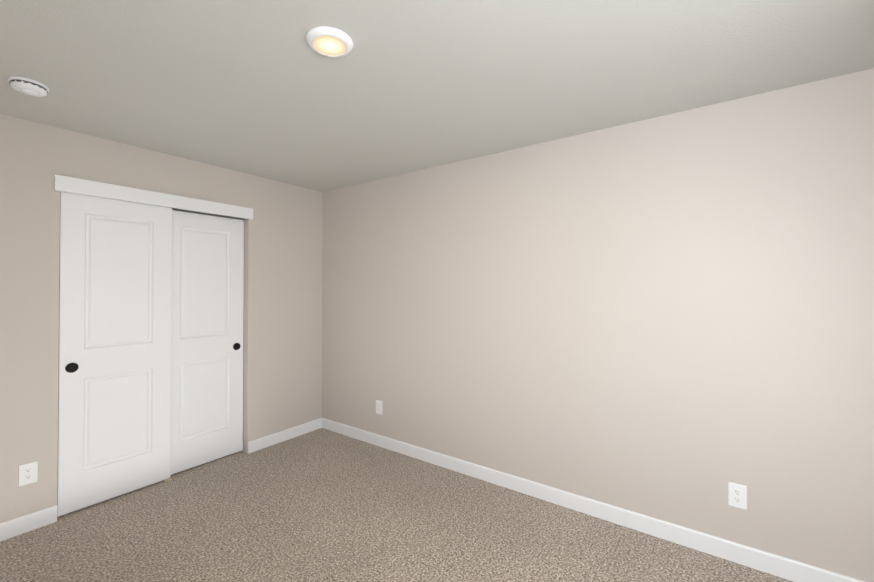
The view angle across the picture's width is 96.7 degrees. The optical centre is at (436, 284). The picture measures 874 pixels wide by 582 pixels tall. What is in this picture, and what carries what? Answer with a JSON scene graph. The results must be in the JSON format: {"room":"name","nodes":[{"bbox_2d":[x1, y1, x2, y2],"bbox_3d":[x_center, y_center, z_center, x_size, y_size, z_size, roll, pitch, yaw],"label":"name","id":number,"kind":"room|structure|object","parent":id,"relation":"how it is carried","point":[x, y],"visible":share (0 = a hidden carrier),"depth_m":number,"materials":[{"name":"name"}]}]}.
{"room":"empty bedroom","nodes":[
{"label":"empty bedroom","id":0,"kind":"room"},
{"bbox_2d":[0,113,322,522],"bbox_3d":[-2.172,0.243,2.776,0.120,2.440,3.200,0,-1,36],"label":"wall","id":1,"kind":"structure","parent":0,"point":[282,322],"depth_m":2.62,"materials":[{"name":"paint"}]},
{"bbox_2d":[19,461,37,485],"bbox_3d":[-2.423,1.121,2.306,0.007,0.122,0.078,0,-1,36],"label":"outlet","id":2,"kind":"object","parent":1,"relation":"attached to","point":[28,473],"visible":1,"depth_m":2.31,"materials":[{"name":"white plastic"}]},
{"bbox_2d":[0,505,56,540],"bbox_3d":[-2.690,1.406,1.926,0.014,0.098,1.174,0,-1,36],"label":"baseboard","id":3,"kind":"structure","parent":1,"relation":"attached to","point":[26,523],"depth_m":2.30,"materials":[{"name":"white wood"}]},
{"bbox_2d":[57,191,171,516],"bbox_3d":[-2.196,0.432,2.692,0.038,2.033,0.618,0,-1,36],"label":"door","id":4,"kind":"structure","parent":1,"relation":"in","point":[114,371],"depth_m":2.65,"materials":[{"name":"white wood"}]},
{"bbox_2d":[54,175,252,219],"bbox_3d":[-1.992,-0.626,2.914,0.020,0.096,1.265,0,-1,36],"label":"valance","id":5,"kind":"object","parent":1,"relation":"attached to","point":[87,187],"visible":0.98,"depth_m":2.77,"materials":[{"name":"white wood"}]},
{"bbox_2d":[171,210,243,474],"bbox_3d":[-1.900,0.441,3.190,0.038,2.025,0.618,0,-1,36],"label":"door","id":6,"kind":"structure","parent":1,"relation":"in","point":[207,339],"depth_m":3.18,"materials":[{"name":"white wood"}]},
{"bbox_2d":[172,208,243,218],"bbox_3d":[-2.050,-0.604,2.952,0.098,0.034,1.199,0,-1,36],"label":"rail","id":7,"kind":"object","parent":1,"relation":"attached to","point":[206,213],"visible":0.06,"depth_m":3.21,"materials":[{"name":"silver metal"}]},
{"bbox_2d":[248,418,319,453],"bbox_3d":[-1.420,1.423,3.698,0.014,0.098,0.767,0,-1,36],"label":"baseboard","id":8,"kind":"structure","parent":1,"relation":"attached to","point":[263,442],"depth_m":3.65,"materials":[{"name":"white wood"}]},
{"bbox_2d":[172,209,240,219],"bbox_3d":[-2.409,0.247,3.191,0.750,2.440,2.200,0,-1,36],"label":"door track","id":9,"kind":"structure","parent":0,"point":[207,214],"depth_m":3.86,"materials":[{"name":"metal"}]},
{"bbox_2d":[0,428,792,581],"bbox_3d":[-0.721,1.503,1.724,5.190,0.100,3.440,0,-1,36],"label":"floor","id":10,"kind":"structure","parent":0,"point":[321,505],"depth_m":2.27,"materials":[{"name":"carpet"}]},
{"bbox_2d":[0,0,873,191],"bbox_3d":[-0.721,-1.046,1.748,5.190,0.120,3.440,0,-1,36],"label":"ceiling","id":11,"kind":"structure","parent":0,"point":[261,88],"depth_m":1.78,"materials":[{"name":"paint"}]},
{"bbox_2d":[7,76,49,96],"bbox_3d":[-2.002,-0.961,1.908,0.145,0.047,0.145,0,-1,36],"label":"smoke detector","id":12,"kind":"object","parent":11,"relation":"attached to","point":[30,87],"visible":1,"depth_m":1.88,"materials":[{"name":"white plastic"}]},
{"bbox_2d":[306,26,352,57],"bbox_3d":[-0.435,-0.978,1.580,0.186,0.020,0.186,0,-1,36],"label":"ceiling light","id":13,"kind":"object","parent":11,"relation":"attached to","point":[328,41],"visible":1,"depth_m":1.55,"materials":[{"name":"white plastic"}]},
{"bbox_2d":[322,68,873,581],"bbox_3d":[0.551,0.244,2.867,4.440,2.440,0.120,0,-1,36],"label":"wall","id":14,"kind":"structure","parent":0,"point":[668,318],"depth_m":2.29,"materials":[{"name":"paint"}]},
{"bbox_2d":[376,400,381,414],"bbox_3d":[-0.530,1.122,3.554,0.078,0.122,0.007,0,-1,36],"label":"outlet","id":15,"kind":"object","parent":14,"relation":"attached to","point":[378,407],"visible":1,"depth_m":3.55,"materials":[{"name":"white plastic"}]},
{"bbox_2d":[320,418,864,581],"bbox_3d":[0.512,1.415,2.801,4.199,0.098,0.014,0,-1,36],"label":"baseboard","id":16,"kind":"structure","parent":14,"relation":"attached to","point":[774,564],"depth_m":2.36,"materials":[{"name":"white wood"}]},
{"bbox_2d":[728,482,746,509],"bbox_3d":[1.578,1.109,2.043,0.078,0.122,0.007,0,-1,36],"label":"outlet","id":17,"kind":"object","parent":14,"relation":"attached to","point":[737,495],"visible":1,"depth_m":2.04,"materials":[{"name":"white plastic"}]}
]}

